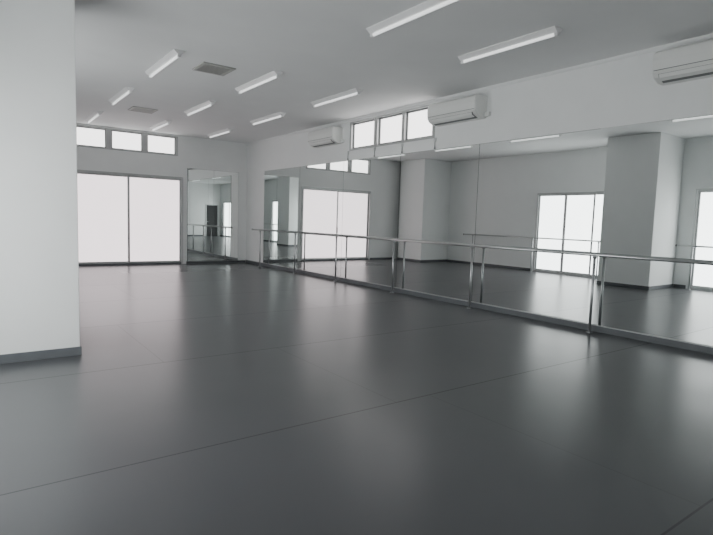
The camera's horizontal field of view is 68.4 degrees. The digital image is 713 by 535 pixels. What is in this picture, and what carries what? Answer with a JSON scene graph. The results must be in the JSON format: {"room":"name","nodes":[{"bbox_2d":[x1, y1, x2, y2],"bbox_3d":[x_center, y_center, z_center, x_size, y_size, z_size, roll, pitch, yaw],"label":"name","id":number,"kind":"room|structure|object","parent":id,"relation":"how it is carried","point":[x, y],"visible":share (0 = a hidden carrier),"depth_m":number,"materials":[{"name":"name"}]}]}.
{"room":"exercise studio","nodes":[
{"label":"exercise studio","id":0,"kind":"room"},
{"bbox_2d":[76,123,246,263],"bbox_3d":[-6.391,-1.873,14.030,7.720,3.630,0.200,-2,6,-36],"label":"wall","id":1,"kind":"structure","parent":0,"point":[193,152],"depth_m":14.94,"materials":[{"name":"paint"}]},
{"bbox_2d":[76,125,177,155],"bbox_3d":[-6.129,-3.370,13.985,2.670,0.535,0.110,-2,6,-36],"label":"window","id":2,"kind":"structure","parent":1,"relation":"in","point":[87,136],"depth_m":13.97,"materials":[{"name":"white glass"}]},
{"bbox_2d":[77,169,182,265],"bbox_3d":[-6.157,-1.299,14.204,2.870,2.469,0.140,-2,6,-36],"label":"window","id":3,"kind":"structure","parent":1,"relation":"in","point":[124,218],"depth_m":14.19,"materials":[{"name":"white glass"}]},
{"bbox_2d":[187,168,238,260],"bbox_3d":[-4.233,-1.528,15.519,1.560,2.665,0.012,-2,6,-36],"label":"wall mirror","id":4,"kind":"object","parent":1,"relation":"attached to","point":[212,195],"visible":1,"depth_m":15.49,"materials":[{"name":"grey mirror"}]},
{"bbox_2d":[186,260,244,263],"bbox_3d":[-5.855,-0.110,14.488,5.970,0.069,0.013,-2,6,-36],"label":"baseboard","id":5,"kind":"structure","parent":1,"relation":"attached to","point":[233,261],"depth_m":15.66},
{"bbox_2d":[0,262,712,534],"bbox_3d":[-0.323,0.924,5.846,7.720,0.100,21.000,-2,6,-36],"label":"floor","id":6,"kind":"structure","parent":0,"point":[245,398],"depth_m":3.73,"materials":[{"name":"plastic"}]},
{"bbox_2d":[0,0,81,363],"bbox_3d":[-3.552,-0.986,5.104,1.331,3.628,1.264,-2,6,-36],"label":"square column","id":7,"kind":"structure","parent":6,"relation":"on","point":[39,258],"depth_m":4.81,"materials":[{"name":"paint"}]},
{"bbox_2d":[252,229,712,332],"bbox_3d":[1.966,0.159,8.622,0.090,1.073,17.140,-2,6,-36],"label":"ballet barre","id":8,"kind":"object","parent":6,"relation":"on","point":[595,255],"visible":1,"depth_m":8.22,"materials":[{"name":"metal"}]},
{"bbox_2d":[75,0,712,142],"bbox_3d":[-0.204,-2.789,5.514,7.720,0.100,21.000,-2,6,-36],"label":"ceiling","id":9,"kind":"structure","parent":0,"point":[321,48],"depth_m":6.87,"materials":[{"name":"paint"}]},
{"bbox_2d":[85,110,103,123],"bbox_3d":[-6.077,-3.469,12.119,0.150,0.092,1.450,-2,6,-36],"label":"fluorescent light fixture","id":10,"kind":"object","parent":9,"relation":"attached to","point":[96,113],"visible":1,"depth_m":11.96,"materials":[{"name":"white"}]},
{"bbox_2d":[109,86,134,105],"bbox_3d":[-4.436,-3.217,9.883,0.150,0.092,1.480,-2,6,-36],"label":"fluorescent light fixture","id":11,"kind":"object","parent":9,"relation":"attached to","point":[124,92],"visible":1,"depth_m":9.73,"materials":[{"name":"white"}]},
{"bbox_2d":[128,106,157,113],"bbox_3d":[-4.590,-3.382,11.258,0.500,0.018,0.500,-2,6,-36],"label":"ceiling vent","id":12,"kind":"object","parent":9,"relation":"attached to","point":[137,109],"depth_m":11.21,"materials":[{"name":"white metal"}]},
{"bbox_2d":[149,120,171,130],"bbox_3d":[-4.866,-3.509,13.003,0.150,0.092,1.450,-2,6,-36],"label":"fluorescent light fixture","id":13,"kind":"object","parent":9,"relation":"attached to","point":[165,122],"visible":1,"depth_m":12.85,"materials":[{"name":"white plastic"}]},
{"bbox_2d":[145,49,184,77],"bbox_3d":[-2.830,-2.970,7.695,0.150,0.092,1.470,-2,6,-36],"label":"fluorescent light fixture","id":14,"kind":"object","parent":9,"relation":"attached to","point":[174,54],"visible":1,"depth_m":7.54,"materials":[{"name":"white"}]},
{"bbox_2d":[184,100,216,115],"bbox_3d":[-3.225,-3.257,10.767,0.150,0.092,1.480,-2,6,-36],"label":"fluorescent light fixture","id":15,"kind":"object","parent":9,"relation":"attached to","point":[208,103],"visible":1,"depth_m":10.62,"materials":[{"name":"white"}]},
{"bbox_2d":[192,62,235,75],"bbox_3d":[-2.163,-3.009,7.950,0.500,0.018,0.500,-2,6,-36],"label":"ceiling vent","id":16,"kind":"object","parent":9,"relation":"attached to","point":[206,67],"depth_m":7.92,"materials":[{"name":"grey metal"}]},
{"bbox_2d":[207,128,232,137],"bbox_3d":[-3.630,-3.550,13.905,0.150,0.092,1.450,-2,6,-36],"label":"fluorescent light fixture","id":17,"kind":"object","parent":9,"relation":"attached to","point":[227,130],"visible":1,"depth_m":13.79,"materials":[{"name":"white plastic"}]},
{"bbox_2d":[235,70,282,93],"bbox_3d":[-1.619,-3.010,8.579,0.150,0.092,1.470,-2,6,-36],"label":"fluorescent light fixture","id":18,"kind":"object","parent":9,"relation":"attached to","point":[274,74],"visible":1,"depth_m":8.44,"materials":[{"name":"white"}]},
{"bbox_2d":[250,112,285,125],"bbox_3d":[-1.990,-3.298,11.669,0.150,0.092,1.480,-2,6,-36],"label":"fluorescent light fixture","id":19,"kind":"object","parent":9,"relation":"attached to","point":[279,114],"visible":1,"depth_m":11.55,"materials":[{"name":"white plastic"}]},
{"bbox_2d":[311,88,362,107],"bbox_3d":[-0.384,-3.052,9.481,0.150,0.092,1.470,-2,6,-36],"label":"fluorescent light fixture","id":20,"kind":"object","parent":9,"relation":"attached to","point":[355,91],"visible":1,"depth_m":9.36,"materials":[{"name":"white"}]},
{"bbox_2d":[366,0,457,37],"bbox_3d":[0.602,-2.669,5.552,0.150,0.092,1.450,-2,6,-36],"label":"fluorescent light fixture","id":21,"kind":"object","parent":9,"relation":"attached to","point":[428,6],"visible":1,"depth_m":5.57,"materials":[{"name":"white"}]},
{"bbox_2d":[458,26,562,63],"bbox_3d":[1.837,-2.711,6.454,0.150,0.092,1.450,-2,6,-36],"label":"fluorescent light fixture","id":22,"kind":"object","parent":9,"relation":"attached to","point":[552,31],"visible":1,"depth_m":6.33,"materials":[{"name":"white"}]},
{"bbox_2d":[246,38,712,318],"bbox_3d":[2.772,-1.034,7.896,0.200,3.630,20.600,-2,6,-36],"label":"wall","id":23,"kind":"structure","parent":0,"point":[625,91],"depth_m":7.74,"materials":[{"name":"paint"}]},
{"bbox_2d":[308,127,344,147],"bbox_3d":[-0.718,-3.023,12.172,0.286,0.358,1.160,-2,6,-36],"label":"air conditioner","id":24,"kind":"object","parent":23,"relation":"attached to","point":[329,136],"visible":1,"depth_m":11.96,"materials":[{"name":"white plastic"}]},
{"bbox_2d":[347,103,435,159],"bbox_3d":[0.673,-2.683,10.597,0.157,0.820,2.770,-2,6,-36],"label":"window","id":25,"kind":"structure","parent":23,"relation":"in","point":[409,125],"depth_m":10.54,"materials":[{"name":"white glass"}]},
{"bbox_2d":[427,94,490,126],"bbox_3d":[1.710,-2.651,8.864,0.286,0.358,1.200,-2,6,-36],"label":"air conditioner","id":26,"kind":"object","parent":23,"relation":"attached to","point":[473,107],"visible":1,"depth_m":8.70,"materials":[{"name":"white plastic"}]},
{"bbox_2d":[245,259,712,354],"bbox_3d":[2.622,0.727,7.984,0.033,0.097,20.560,-2,6,-36],"label":"baseboard","id":27,"kind":"structure","parent":23,"relation":"attached to","point":[697,347],"depth_m":7.95,"materials":[{"name":"silver metal"}]},
{"bbox_2d":[246,33,712,144],"bbox_3d":[2.734,-2.814,7.667,0.034,0.044,20.580,-2,6,-36],"label":"trim","id":28,"kind":"structure","parent":23,"relation":"attached to","point":[708,36],"depth_m":7.84,"materials":[{"name":"white paint"}]},
{"bbox_2d":[263,114,712,345],"bbox_3d":[2.624,-0.638,7.919,0.031,2.630,18.020,-2,6,-36],"label":"wall mirror","id":29,"kind":"object","parent":23,"relation":"attached to","point":[642,189],"visible":1,"depth_m":7.87,"materials":[{"name":"grey mirror"}]},
{"bbox_2d":[652,39,712,85],"bbox_3d":[3.961,-2.325,5.795,0.286,0.358,1.200,-2,6,-36],"label":"air conditioner","id":30,"kind":"object","parent":23,"relation":"attached to","point":[694,61],"visible":1,"depth_m":5.95,"materials":[{"name":"white plastic"}]}
]}

